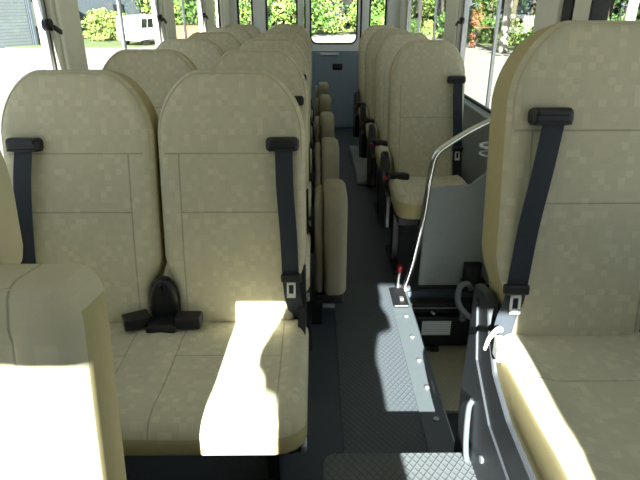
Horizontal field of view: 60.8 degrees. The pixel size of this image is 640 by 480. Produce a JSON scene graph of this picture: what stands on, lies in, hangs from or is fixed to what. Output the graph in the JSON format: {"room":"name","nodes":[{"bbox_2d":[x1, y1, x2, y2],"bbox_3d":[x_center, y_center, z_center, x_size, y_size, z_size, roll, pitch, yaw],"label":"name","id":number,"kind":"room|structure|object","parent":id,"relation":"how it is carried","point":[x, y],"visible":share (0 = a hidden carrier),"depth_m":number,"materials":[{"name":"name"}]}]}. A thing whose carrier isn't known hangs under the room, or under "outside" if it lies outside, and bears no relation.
{"room":"vehicle interior","nodes":[
{"label":"vehicle interior","id":0,"kind":"room"},
{"bbox_2d":[33,0,229,69],"bbox_3d":[-0.974,-0.569,2.665,0.078,2.500,7.460,0,23,0],"label":"wall","id":1,"kind":"structure","parent":0,"point":[68,47],"depth_m":2.08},
{"bbox_2d":[34,0,62,69],"bbox_3d":[-0.941,-0.125,0.618,0.073,0.830,2.962,0,23,0],"label":"window","id":2,"kind":"structure","parent":1,"relation":"in","point":[46,25],"depth_m":1.93,"materials":[{"name":"white metal"}]},
{"bbox_2d":[116,0,166,49],"bbox_3d":[-0.961,-1.052,2.761,0.073,0.830,1.292,0,23,0],"label":"window","id":3,"kind":"structure","parent":1,"relation":"in","point":[158,18],"depth_m":3.25,"materials":[{"name":"white metal"}]},
{"bbox_2d":[181,0,208,38],"bbox_3d":[-0.974,-1.642,4.124,0.073,0.830,1.162,0,23,0],"label":"window","id":4,"kind":"structure","parent":1,"relation":"in","point":[202,15],"depth_m":4.54,"materials":[{"name":"white metal"}]},
{"bbox_2d":[217,0,220,27],"bbox_3d":[-1.009,-2.120,5.229,0.020,0.830,0.552,0,23,0],"label":"window","id":5,"kind":"structure","parent":1,"relation":"in","point":[218,6],"depth_m":5.45,"materials":[{"name":"black rubber"}]},
{"bbox_2d":[124,129,473,479],"bbox_3d":[-0.023,0.211,2.951,1.980,0.060,7.650,0,23,0],"label":"floor","id":6,"kind":"structure","parent":0,"point":[368,262],"depth_m":2.21,"materials":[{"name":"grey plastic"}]},
{"bbox_2d":[0,151,126,479],"bbox_3d":[-0.533,0.507,0.621,0.490,1.243,0.747,0,23,0],"label":"seat","id":7,"kind":"object","parent":6,"relation":"on","point":[60,418],"visible":1,"depth_m":0.68,"materials":[{"name":"beige fabric"}]},
{"bbox_2d":[1,69,312,479],"bbox_3d":[-0.466,0.169,1.504,0.886,1.168,0.720,0,23,0],"label":"seat","id":8,"kind":"object","parent":6,"relation":"on","point":[214,361],"visible":0.91,"depth_m":1.55,"materials":[{"name":"beige fabric"}]},
{"bbox_2d":[109,319,308,455],"bbox_3d":[-0.465,0.359,1.465,0.864,0.098,0.498,0,23,0],"label":"cushion","id":9,"kind":"object","parent":8,"relation":"on","point":[201,387],"depth_m":1.37,"materials":[{"name":"beige fabric"}]},
{"bbox_2d":[102,49,312,301],"bbox_3d":[-0.472,-0.129,2.192,0.886,1.168,0.720,0,23,0],"label":"seat","id":10,"kind":"object","parent":6,"relation":"on","point":[156,71],"visible":0.09,"depth_m":2.20,"materials":[{"name":"beige fabric"}]},
{"bbox_2d":[163,233,310,290],"bbox_3d":[-0.471,0.062,2.154,0.864,0.098,0.498,0,23,0],"label":"cushion","id":11,"kind":"object","parent":10,"relation":"on","point":[167,272],"depth_m":2.00,"materials":[{"name":"beige fabric"}]},
{"bbox_2d":[156,39,313,226],"bbox_3d":[-0.479,-0.427,2.880,0.886,1.168,0.720,0,23,0],"label":"seat","id":12,"kind":"object","parent":6,"relation":"on","point":[204,53],"visible":0.16,"depth_m":2.89,"materials":[{"name":"beige fabric"}]},
{"bbox_2d":[307,181,311,216],"bbox_3d":[-0.478,-0.236,2.842,0.864,0.098,0.498,0,23,0],"label":"cushion","id":13,"kind":"object","parent":12,"relation":"on","point":[309,187],"depth_m":2.82,"materials":[{"name":"beige fabric"}]},
{"bbox_2d":[187,32,313,172],"bbox_3d":[-0.485,-0.725,3.568,0.886,1.168,0.720,0,23,0],"label":"seat","id":14,"kind":"object","parent":6,"relation":"on","point":[226,41],"visible":0.17,"depth_m":3.58,"materials":[{"name":"beige fabric"}]},
{"bbox_2d":[310,149,311,172],"bbox_3d":[-0.484,-0.534,3.530,0.864,0.098,0.498,0,23,0],"label":"cushion","id":15,"kind":"object","parent":14,"relation":"on","point":[310,149],"depth_m":3.40,"materials":[{"name":"beige fabric"}]},
{"bbox_2d":[209,27,313,143],"bbox_3d":[-0.492,-1.023,4.257,0.886,1.168,0.720,0,23,0],"label":"seat","id":16,"kind":"object","parent":6,"relation":"on","point":[241,34],"visible":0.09,"depth_m":4.26,"materials":[{"name":"beige fabric"}]},
{"bbox_2d":[224,24,313,122],"bbox_3d":[-0.498,-1.320,4.945,0.886,1.168,0.720,0,23,0],"label":"seat","id":17,"kind":"object","parent":6,"relation":"on","point":[253,30],"visible":0.1,"depth_m":4.96,"materials":[{"name":"beige fabric"}]},
{"bbox_2d":[313,82,328,148],"bbox_3d":[0.009,-1.258,5.479,0.154,0.630,0.295,0,23,0],"label":"seat","id":18,"kind":"object","parent":6,"relation":"on","point":[323,86],"visible":0.29,"depth_m":5.27,"materials":[{"name":"beige fabric"}]},
{"bbox_2d":[313,94,330,171],"bbox_3d":[0.016,-0.933,4.726,0.154,0.630,0.295,0,23,0],"label":"seat","id":19,"kind":"object","parent":6,"relation":"on","point":[323,103],"visible":0.41,"depth_m":4.53,"materials":[{"name":"beige fabric"}]},
{"bbox_2d":[313,112,334,202],"bbox_3d":[0.023,-0.607,3.974,0.154,0.630,0.295,0,23,0],"label":"seat","id":20,"kind":"object","parent":6,"relation":"on","point":[324,124],"visible":0.42,"depth_m":3.77,"materials":[{"name":"beige fabric"}]},
{"bbox_2d":[312,137,338,249],"bbox_3d":[0.030,-0.281,3.221,0.154,0.630,0.295,0,23,0],"label":"seat","id":21,"kind":"object","parent":6,"relation":"on","point":[327,152],"visible":0.56,"depth_m":3.03,"materials":[{"name":"beige fabric"}]},
{"bbox_2d":[311,179,347,323],"bbox_3d":[0.037,0.044,2.469,0.154,0.630,0.295,0,23,0],"label":"seat","id":22,"kind":"object","parent":6,"relation":"on","point":[331,201],"visible":1,"depth_m":2.33,"materials":[{"name":"beige fabric"}]},
{"bbox_2d":[349,146,377,184],"bbox_3d":[0.588,-0.700,4.906,0.590,0.060,1.150,0,23,0],"label":"wheel arch cover","id":23,"kind":"object","parent":6,"relation":"on","point":[359,164],"visible":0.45,"depth_m":4.70,"materials":[{"name":"grey plastic"}]},
{"bbox_2d":[353,25,394,136],"bbox_3d":[0.543,-1.322,4.942,0.445,1.153,0.672,0,23,0],"label":"seat","id":24,"kind":"object","parent":23,"relation":"on","point":[367,34],"visible":0.21,"depth_m":4.99,"materials":[{"name":"beige fabric"}]},
{"bbox_2d":[359,107,367,118],"bbox_3d":[0.562,-1.135,4.903,0.410,0.121,0.450,0,23,0],"label":"cushion","id":25,"kind":"object","parent":24,"relation":"on","point":[359,107],"depth_m":4.82,"materials":[{"name":"beige fabric"}]},
{"bbox_2d":[335,284,428,452],"bbox_3d":[0.215,0.489,2.229,0.282,0.004,1.300,0,23,0],"label":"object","id":26,"kind":"structure","parent":6,"relation":"on","point":[379,409],"depth_m":2.10,"materials":[{"name":"black rubber"}]},
{"bbox_2d":[359,28,408,186],"bbox_3d":[0.550,-1.024,4.254,0.445,1.153,0.672,0,23,0],"label":"seat","id":27,"kind":"object","parent":6,"relation":"on","point":[379,36],"visible":0.24,"depth_m":4.30,"materials":[{"name":"beige fabric"}]},
{"bbox_2d":[365,123,377,139],"bbox_3d":[0.568,-0.837,4.214,0.410,0.121,0.450,0,23,0],"label":"cushion","id":28,"kind":"object","parent":27,"relation":"on","point":[366,124],"depth_m":4.26,"materials":[{"name":"beige fabric"}]},
{"bbox_2d":[367,33,428,219],"bbox_3d":[0.556,-0.726,3.566,0.445,1.153,0.672,0,23,0],"label":"seat","id":29,"kind":"object","parent":6,"relation":"on","point":[393,43],"visible":0.31,"depth_m":3.61,"materials":[{"name":"beige fabric"}]},
{"bbox_2d":[375,145,391,170],"bbox_3d":[0.575,-0.539,3.526,0.410,0.121,0.450,0,23,0],"label":"cushion","id":30,"kind":"object","parent":29,"relation":"on","point":[378,148],"depth_m":3.52,"materials":[{"name":"beige fabric"}]},
{"bbox_2d":[324,453,476,479],"bbox_3d":[0.225,0.882,1.091,0.422,0.185,1.018,0,23,0],"label":"raised step","id":31,"kind":"structure","parent":6,"relation":"on","point":[337,466],"depth_m":1.48,"materials":[{"name":"silver metal"}]},
{"bbox_2d":[378,40,466,273],"bbox_3d":[0.563,-0.428,2.877,0.445,1.153,0.672,0,23,0],"label":"seat","id":32,"kind":"object","parent":6,"relation":"on","point":[427,78],"visible":0.78,"depth_m":2.92,"materials":[{"name":"beige fabric"}]},
{"bbox_2d":[389,175,466,218],"bbox_3d":[0.582,-0.241,2.838,0.410,0.121,0.450,0,23,0],"label":"cushion","id":33,"kind":"object","parent":32,"relation":"on","point":[406,192],"depth_m":2.80,"materials":[{"name":"beige fabric"}]},
{"bbox_2d":[417,171,488,288],"bbox_3d":[0.701,-0.077,2.665,0.405,0.698,0.040,0,23,0],"label":"wall","id":34,"kind":"structure","parent":6,"relation":"on","point":[453,228],"depth_m":2.67,"materials":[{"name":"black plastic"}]},
{"bbox_2d":[389,264,408,307],"bbox_3d":[0.387,0.222,2.660,0.075,0.132,0.210,0,23,0],"label":"lever","id":35,"kind":"object","parent":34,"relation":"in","point":[398,295],"depth_m":2.67,"materials":[{"name":"black metal"}]},
{"bbox_2d":[387,286,454,452],"bbox_3d":[0.398,0.550,2.132,0.097,0.059,1.470,0,23,0],"label":"trim","id":36,"kind":"structure","parent":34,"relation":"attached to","point":[438,433],"depth_m":2.07,"materials":[{"name":"metal"}]},
{"bbox_2d":[455,262,485,321],"bbox_3d":[0.754,0.267,2.663,0.248,0.234,0.282,-9,25,-21],"label":"hose","id":37,"kind":"object","parent":6,"relation":"on","point":[472,271],"visible":0.69,"depth_m":2.69,"materials":[{"name":"black plastic"}]},
{"bbox_2d":[453,20,639,479],"bbox_3d":[0.617,0.257,1.127,0.450,1.301,0.993,0,23,0],"label":"seat","id":38,"kind":"object","parent":6,"relation":"on","point":[550,386],"visible":0.99,"depth_m":1.26,"materials":[{"name":"beige fabric"}]},
{"bbox_2d":[496,332,639,479],"bbox_3d":[0.637,0.406,1.119,0.400,0.177,0.620,0,23,0],"label":"cushion","id":39,"kind":"object","parent":38,"relation":"on","point":[570,401],"depth_m":1.15,"materials":[{"name":"beige fabric"}]},
{"bbox_2d":[229,0,400,101],"bbox_3d":[-0.056,-2.036,6.054,1.860,2.500,0.090,0,23,0],"label":"wall","id":40,"kind":"structure","parent":0,"point":[393,6],"depth_m":5.85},
{"bbox_2d":[236,0,252,24],"bbox_3d":[-0.806,-2.416,5.899,0.170,0.820,0.050,0,23,0],"label":"window","id":41,"kind":"structure","parent":40,"relation":"in","point":[238,14],"depth_m":5.86,"materials":[{"name":"black rubber"}]},
{"bbox_2d":[265,0,297,30],"bbox_3d":[-0.413,-2.417,5.902,0.345,0.820,0.050,0,23,0],"label":"window","id":42,"kind":"structure","parent":40,"relation":"in","point":[266,10],"depth_m":5.87,"materials":[{"name":"black rubber"}]},
{"bbox_2d":[304,0,361,128],"bbox_3d":[0.140,-2.124,5.999,0.622,1.795,0.095,0,23,0],"label":"door","id":43,"kind":"structure","parent":40,"relation":"in","point":[336,64],"depth_m":6.07,"materials":[{"name":"blue metal"}]},
{"bbox_2d":[369,0,386,25],"bbox_3d":[0.624,-2.420,5.910,0.190,0.820,0.050,0,23,0],"label":"window","id":44,"kind":"structure","parent":40,"relation":"in","point":[385,14],"depth_m":5.87,"materials":[{"name":"black metal"}]},
{"bbox_2d":[424,345,466,439],"bbox_3d":[0.649,0.692,2.294,0.530,0.300,1.270,0,23,0],"label":"stairwell","id":45,"kind":"object","parent":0,"point":[452,418],"depth_m":2.34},
{"bbox_2d":[425,346,466,413],"bbox_3d":[0.669,0.650,2.592,0.464,0.020,0.490,0,23,0],"label":"step tread","id":46,"kind":"structure","parent":45,"relation":"on","point":[447,364],"depth_m":2.61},
{"bbox_2d":[409,298,472,351],"bbox_3d":[0.662,0.432,2.759,0.435,0.252,0.121,0,23,0],"label":"equipment box","id":47,"kind":"object","parent":46,"relation":"on","point":[437,319],"visible":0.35,"depth_m":2.73,"materials":[{"name":"black plastic"}]},
{"bbox_2d":[399,0,563,183],"bbox_3d":[0.928,-0.576,2.680,0.078,2.500,7.460,0,23,0],"label":"wall","id":48,"kind":"structure","parent":0,"point":[548,12],"depth_m":3.27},
{"bbox_2d":[406,0,437,39],"bbox_3d":[0.891,-1.912,4.749,0.073,0.830,1.952,0,23,0],"label":"window","id":49,"kind":"structure","parent":48,"relation":"in","point":[417,15],"depth_m":4.99,"materials":[{"name":"grey metal"}]},
{"bbox_2d":[399,0,501,290],"bbox_3d":[0.667,-0.753,3.055,0.556,1.612,1.379,0,23,0],"label":"handrail","id":50,"kind":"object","parent":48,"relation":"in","point":[462,20],"depth_m":2.70,"materials":[{"name":"silver metal"}]},
{"bbox_2d":[464,100,489,120],"bbox_3d":[0.877,-1.238,4.273,0.032,0.030,3.890,0,23,0],"label":"trim","id":51,"kind":"structure","parent":48,"relation":"attached to","point":[468,106],"depth_m":3.07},
{"bbox_2d":[479,142,488,156],"bbox_3d":[0.844,-0.441,2.672,0.129,0.080,0.126,0,23,0],"label":"cup holder","id":52,"kind":"object","parent":48,"relation":"attached to","point":[481,145],"visible":0.42,"depth_m":2.67,"materials":[{"name":"white plastic"}]},
{"bbox_2d":[561,0,639,331],"bbox_3d":[0.933,-0.129,1.800,0.058,2.320,0.986,0,23,0],"label":"door","id":53,"kind":"structure","parent":48,"relation":"in","point":[572,9],"depth_m":1.86,"materials":[{"name":"grey metal"}]},
{"label":"outside","id":54,"kind":"structure","parent":0,"visible":0},
{"bbox_2d":[0,19,528,157],"bbox_3d":[-0.262,-9.935,28.388,160.000,0.100,120.000,0,23,0],"label":"ground","id":55,"kind":"structure","parent":54,"point":[15,63],"depth_m":21.07,"materials":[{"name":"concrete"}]},
{"bbox_2d":[0,0,40,47],"bbox_3d":[-20.667,-11.899,27.136,7.200,4.500,10.400,10,25,22],"label":"building","id":56,"kind":"structure","parent":55,"relation":"on","point":[18,21],"depth_m":29.03,"materials":[{"name":"white plastic"}]},
{"bbox_2d":[213,0,250,27],"bbox_3d":[-6.850,-19.192,40.577,4.579,7.236,4.033,-14,27,-30],"label":"broadleaf tree","id":57,"kind":"object","parent":55,"relation":"on","point":[241,8],"visible":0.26,"depth_m":41.52,"materials":[{"name":"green plant"}]},
{"bbox_2d":[239,0,279,28],"bbox_3d":[-5.172,-19.338,40.866,4.815,7.268,4.474,13,27,28],"label":"broadleaf tree","id":58,"kind":"object","parent":55,"relation":"on","point":[269,3],"visible":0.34,"depth_m":41.41,"materials":[{"name":"green plant"}]},
{"bbox_2d":[267,0,314,23],"bbox_3d":[-2.166,-19.915,41.481,4.373,7.846,4.965,21,31,40],"label":"broadleaf tree","id":59,"kind":"object","parent":55,"relation":"on","point":[279,4],"visible":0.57,"depth_m":41.58,"materials":[{"name":"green plant"}]},
{"bbox_2d":[282,0,342,32],"bbox_3d":[-0.617,-17.925,37.553,4.497,7.305,4.840,-1,23,-2],"label":"broadleaf tree","id":60,"kind":"object","parent":55,"relation":"on","point":[321,19],"visible":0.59,"depth_m":37.80,"materials":[{"name":"green plant"}]},
{"bbox_2d":[312,0,356,35],"bbox_3d":[1.473,-18.380,38.306,4.778,7.550,4.208,-4,24,-10],"label":"broadleaf tree","id":61,"kind":"object","parent":55,"relation":"on","point":[352,12],"visible":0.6,"depth_m":39.02,"materials":[{"name":"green plant"}]},
{"bbox_2d":[353,6,383,25],"bbox_3d":[3.456,-15.464,38.570,2.326,1.983,1.978,6,24,14],"label":"shrub","id":62,"kind":"object","parent":55,"relation":"on","point":[374,16],"visible":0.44,"depth_m":37.99,"materials":[{"name":"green plant"}]},
{"bbox_2d":[378,15,383,24],"bbox_3d":[4.457,-14.678,37.331,1.618,1.605,2.190,14,27,30],"label":"shrub","id":63,"kind":"object","parent":55,"relation":"on","point":[382,16],"visible":0.11,"depth_m":36.76,"materials":[{"name":"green plant"}]},
{"bbox_2d":[410,18,420,32],"bbox_3d":[6.095,-14.456,36.888,1.459,1.463,1.716,15,28,31],"label":"shrub","id":64,"kind":"object","parent":55,"relation":"on","point":[415,22],"visible":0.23,"depth_m":36.68,"materials":[{"name":"green plant"}]},
{"bbox_2d":[416,0,421,30],"bbox_3d":[6.969,-19.928,36.220,4.395,12.031,4.378,-9,25,-19],"label":"tree","id":65,"kind":"object","parent":55,"relation":"on","point":[418,0],"visible":0.37,"depth_m":37.85,"materials":[{"name":"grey plant"}]},
{"bbox_2d":[419,19,438,39],"bbox_3d":[6.743,-13.214,34.336,1.285,1.275,1.740,12,26,26],"label":"shrub","id":66,"kind":"object","parent":55,"relation":"on","point":[429,33],"visible":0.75,"depth_m":33.99,"materials":[{"name":"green plant"}]},
{"bbox_2d":[469,2,484,47],"bbox_3d":[8.042,-11.018,27.973,0.631,2.228,0.682,-19,30,-36],"label":"shrub","id":67,"kind":"object","parent":55,"relation":"on","point":[477,12],"visible":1,"depth_m":27.76,"materials":[{"name":"brown plant"}]},
{"bbox_2d":[498,0,512,52],"bbox_3d":[8.550,-13.226,23.607,3.642,9.752,3.451,-10,26,-23],"label":"birch tree","id":68,"kind":"object","parent":55,"relation":"on","point":[505,28],"visible":1,"depth_m":25.14,"materials":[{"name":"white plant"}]},
{"bbox_2d":[624,0,639,19],"bbox_3d":[9.140,-9.340,14.417,3.558,9.943,3.658,12,26,27],"label":"birch tree","id":69,"kind":"object","parent":55,"relation":"on","point":[632,6],"visible":0.25,"depth_m":15.69,"materials":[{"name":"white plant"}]},
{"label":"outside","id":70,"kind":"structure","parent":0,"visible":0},
{"bbox_2d":[176,25,215,38],"bbox_3d":[-8.544,-14.092,36.861,2.800,0.799,2.960,0,23,0],"label":"bank","id":71,"kind":"object","parent":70,"point":[191,29],"visible":0.2,"depth_m":35.82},
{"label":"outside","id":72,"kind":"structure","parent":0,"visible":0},
{"bbox_2d":[5,36,155,47],"bbox_3d":[-18.392,-15.890,41.984,24.000,0.030,30.000,0,23,0],"label":"grass","id":73,"kind":"structure","parent":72,"point":[107,43],"depth_m":30.56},
{"bbox_2d":[81,10,103,40],"bbox_3d":[-13.862,-13.140,33.492,1.704,1.828,1.571,-4,24,-10],"label":"shrub","id":74,"kind":"object","parent":73,"relation":"on","point":[90,12],"visible":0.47,"depth_m":33.25,"materials":[{"name":"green plant"}]},
{"bbox_2d":[85,7,114,41],"bbox_3d":[-13.328,-13.011,32.977,1.728,2.011,1.875,-8,25,-18],"label":"shrub","id":75,"kind":"object","parent":73,"relation":"on","point":[102,13],"visible":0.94,"depth_m":32.76,"materials":[{"name":"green plant"}]},
{"bbox_2d":[77,0,139,36],"bbox_3d":[-18.062,-17.500,37.811,6.600,6.300,9.000,13,26,27],"label":"house","id":76,"kind":"structure","parent":73,"relation":"on","point":[128,6],"depth_m":37.76,"materials":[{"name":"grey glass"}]},
{"bbox_2d":[100,17,117,40],"bbox_3d":[-12.812,-12.932,33.447,1.257,1.462,1.364,2,23,5],"label":"shrub","id":77,"kind":"object","parent":73,"relation":"on","point":[112,36],"visible":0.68,"depth_m":33.19,"materials":[{"name":"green plant"}]},
{"bbox_2d":[105,10,127,38],"bbox_3d":[-12.670,-13.504,34.335,1.571,1.828,1.704,-16,28,-33],"label":"shrub","id":78,"kind":"object","parent":73,"relation":"on","point":[114,13],"visible":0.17,"depth_m":33.92,"materials":[{"name":"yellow plant"}]},
{"bbox_2d":[116,15,154,44],"bbox_3d":[-9.880,-11.850,30.735,1.455,1.550,3.300,6,24,13],"label":"van","id":79,"kind":"object","parent":73,"relation":"on","point":[137,27],"visible":0.64,"depth_m":29.33,"materials":[{"name":"white paint"}]},
{"bbox_2d":[132,0,192,24],"bbox_3d":[-11.577,-18.942,39.601,4.780,7.553,4.210,20,30,38],"label":"broadleaf tree","id":80,"kind":"object","parent":73,"relation":"on","point":[145,6],"visible":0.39,"depth_m":39.96,"materials":[{"name":"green plant"}]},
{"bbox_2d":[173,0,216,24],"bbox_3d":[-9.429,-18.831,39.857,4.173,7.139,4.350,-11,26,-23],"label":"tree","id":81,"kind":"object","parent":73,"relation":"on","point":[194,22],"visible":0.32,"depth_m":39.86,"materials":[{"name":"green plant"}]},
{"bbox_2d":[175,0,216,26],"bbox_3d":[-9.204,-19.308,39.550,5.472,8.260,5.084,11,26,24],"label":"broadleaf tree","id":82,"kind":"object","parent":73,"relation":"on","point":[190,18],"visible":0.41,"depth_m":39.76,"materials":[{"name":"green plant"}]},
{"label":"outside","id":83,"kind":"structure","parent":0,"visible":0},
{"bbox_2d":[312,20,529,50],"bbox_3d":[35.067,-17.858,46.544,79.000,0.020,71.000,0,23,0],"label":"verge","id":84,"kind":"structure","parent":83,"point":[510,47],"depth_m":42.22,"materials":[{"name":"green plant"}]},
{"bbox_2d":[268,0,314,27],"bbox_3d":[-3.588,-24.529,47.895,6.432,11.206,6.282,0,23,-1],"label":"evergreen tree","id":85,"kind":"object","parent":84,"relation":"on","point":[282,12],"visible":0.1,"depth_m":49.06,"materials":[{"name":"green plant"}]},
{"bbox_2d":[283,0,333,27],"bbox_3d":[-1.120,-24.372,47.532,6.432,11.206,6.282,7,24,16],"label":"evergreen tree","id":86,"kind":"object","parent":84,"relation":"on","point":[329,20],"visible":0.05,"depth_m":48.64,"materials":[{"name":"green plant"}]},
{"bbox_2d":[343,6,355,26],"bbox_3d":[4.475,-26.218,49.955,6.770,12.804,6.311,-18,29,-36],"label":"tree","id":87,"kind":"object","parent":84,"relation":"on","point":[346,24],"visible":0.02,"depth_m":51.93,"materials":[{"name":"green plant"}]},
{"bbox_2d":[342,0,382,27],"bbox_3d":[4.211,-23.748,46.093,6.222,11.207,6.399,-16,28,-32],"label":"evergreen tree","id":88,"kind":"object","parent":84,"relation":"on","point":[344,12],"visible":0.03,"depth_m":47.57,"materials":[{"name":"green plant"}]},
{"bbox_2d":[344,0,384,23],"bbox_3d":[4.050,-19.980,40.763,5.251,8.532,5.652,0,23,1],"label":"broadleaf tree","id":89,"kind":"object","parent":84,"relation":"on","point":[379,5],"visible":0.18,"depth_m":40.35,"materials":[{"name":"green plant"}]},
{"bbox_2d":[380,0,431,30],"bbox_3d":[6.325,-19.079,40.376,4.548,7.187,4.006,9,25,20],"label":"broadleaf tree","id":90,"kind":"object","parent":84,"relation":"on","point":[424,2],"visible":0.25,"depth_m":40.93,"materials":[{"name":"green plant"}]},
{"bbox_2d":[410,2,432,25],"bbox_3d":[7.460,-24.303,47.375,6.282,11.206,6.432,-1,23,-3],"label":"evergreen tree","id":91,"kind":"object","parent":84,"relation":"on","point":[427,15],"visible":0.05,"depth_m":47.98,"materials":[{"name":"green plant"}]},
{"bbox_2d":[432,0,445,36],"bbox_3d":[8.127,-19.165,34.857,3.650,11.714,3.628,-5,24,-12],"label":"tree","id":92,"kind":"object","parent":84,"relation":"on","point":[441,1],"visible":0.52,"depth_m":36.48,"materials":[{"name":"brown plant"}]},
{"bbox_2d":[413,0,470,27],"bbox_3d":[11.177,-24.059,44.966,6.311,12.804,6.770,1,23,2],"label":"tree","id":93,"kind":"object","parent":84,"relation":"on","point":[432,7],"visible":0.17,"depth_m":46.48,"materials":[{"name":"green plant"}]},
{"bbox_2d":[436,8,468,35],"bbox_3d":[8.280,-13.600,34.352,2.241,1.911,1.905,0,23,1],"label":"shrub","id":94,"kind":"object","parent":84,"relation":"on","point":[440,19],"visible":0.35,"depth_m":34.35,"materials":[{"name":"green plant"}]},
{"bbox_2d":[466,21,482,41],"bbox_3d":[9.313,-12.532,32.799,1.696,1.243,1.253,-5,24,-10],"label":"shrub","id":95,"kind":"object","parent":84,"relation":"on","point":[468,39],"visible":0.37,"depth_m":32.68,"materials":[{"name":"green plant"}]},
{"bbox_2d":[479,15,500,42],"bbox_3d":[10.061,-12.307,31.826,1.536,1.541,1.807,-10,25,-22],"label":"shrub","id":96,"kind":"object","parent":84,"relation":"on","point":[488,25],"visible":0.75,"depth_m":31.74,"materials":[{"name":"green plant"}]},
{"bbox_2d":[482,0,504,38],"bbox_3d":[11.060,-18.640,33.740,3.626,11.636,3.604,-19,30,-37],"label":"tree","id":97,"kind":"object","parent":84,"relation":"on","point":[491,2],"visible":0.53,"depth_m":35.06,"materials":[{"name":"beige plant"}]},
{"bbox_2d":[468,0,531,30],"bbox_3d":[14.289,-23.223,43.035,6.770,12.804,6.311,-3,24,-8],"label":"tree","id":98,"kind":"object","parent":84,"relation":"on","point":[486,11],"visible":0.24,"depth_m":43.73,"materials":[{"name":"green plant"}]},
{"bbox_2d":[497,18,525,44],"bbox_3d":[10.515,-11.557,30.279,2.003,1.468,1.479,-10,25,-21],"label":"shrub","id":99,"kind":"object","parent":84,"relation":"on","point":[511,41],"visible":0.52,"depth_m":30.10,"materials":[{"name":"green plant"}]},
{"bbox_2d":[510,0,517,26],"bbox_3d":[11.350,-17.650,30.357,4.552,12.507,4.569,-1,23,-3],"label":"tree","id":100,"kind":"object","parent":84,"relation":"on","point":[515,2],"visible":0.36,"depth_m":31.95,"materials":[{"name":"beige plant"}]},
{"bbox_2d":[502,0,536,31],"bbox_3d":[16.344,-22.266,40.823,6.311,12.804,6.770,-20,31,-39],"label":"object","id":101,"kind":"object","parent":84,"relation":"on","point":[532,4],"visible":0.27,"depth_m":42.55,"materials":[{"name":"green plant"}]},
{"bbox_2d":[518,20,533,43],"bbox_3d":[11.071,-10.715,28.164,1.521,1.526,1.789,21,31,40],"label":"shrub","id":102,"kind":"object","parent":84,"relation":"on","point":[529,29],"visible":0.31,"depth_m":28.21,"materials":[{"name":"green plant"}]},
{"bbox_2d":[608,0,614,19],"bbox_3d":[13.666,-14.722,24.272,4.354,11.964,4.371,0,23,1],"label":"tree","id":103,"kind":"object","parent":84,"relation":"on","point":[612,3],"visible":0.16,"depth_m":25.69,"materials":[{"name":"green plant"}]},
{"bbox_2d":[607,14,624,19],"bbox_3d":[13.185,-9.126,24.143,1.802,1.807,2.119,9,25,20],"label":"shrub","id":104,"kind":"object","parent":84,"relation":"on","point":[622,17],"visible":0.04,"depth_m":24.14,"materials":[{"name":"green plant"}]},
{"bbox_2d":[611,0,639,19],"bbox_3d":[20.843,-20.295,36.269,6.792,12.804,6.361,-9,25,-19],"label":"tree","id":105,"kind":"object","parent":84,"relation":"on","point":[618,8],"visible":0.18,"depth_m":36.40,"materials":[{"name":"green plant"}]},
{"bbox_2d":[635,5,639,20],"bbox_3d":[22.408,-19.248,33.849,6.770,12.804,6.311,3,24,8],"label":"tree","id":106,"kind":"object","parent":84,"relation":"on","point":[638,9],"visible":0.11,"depth_m":35.08,"materials":[{"name":"green plant"}]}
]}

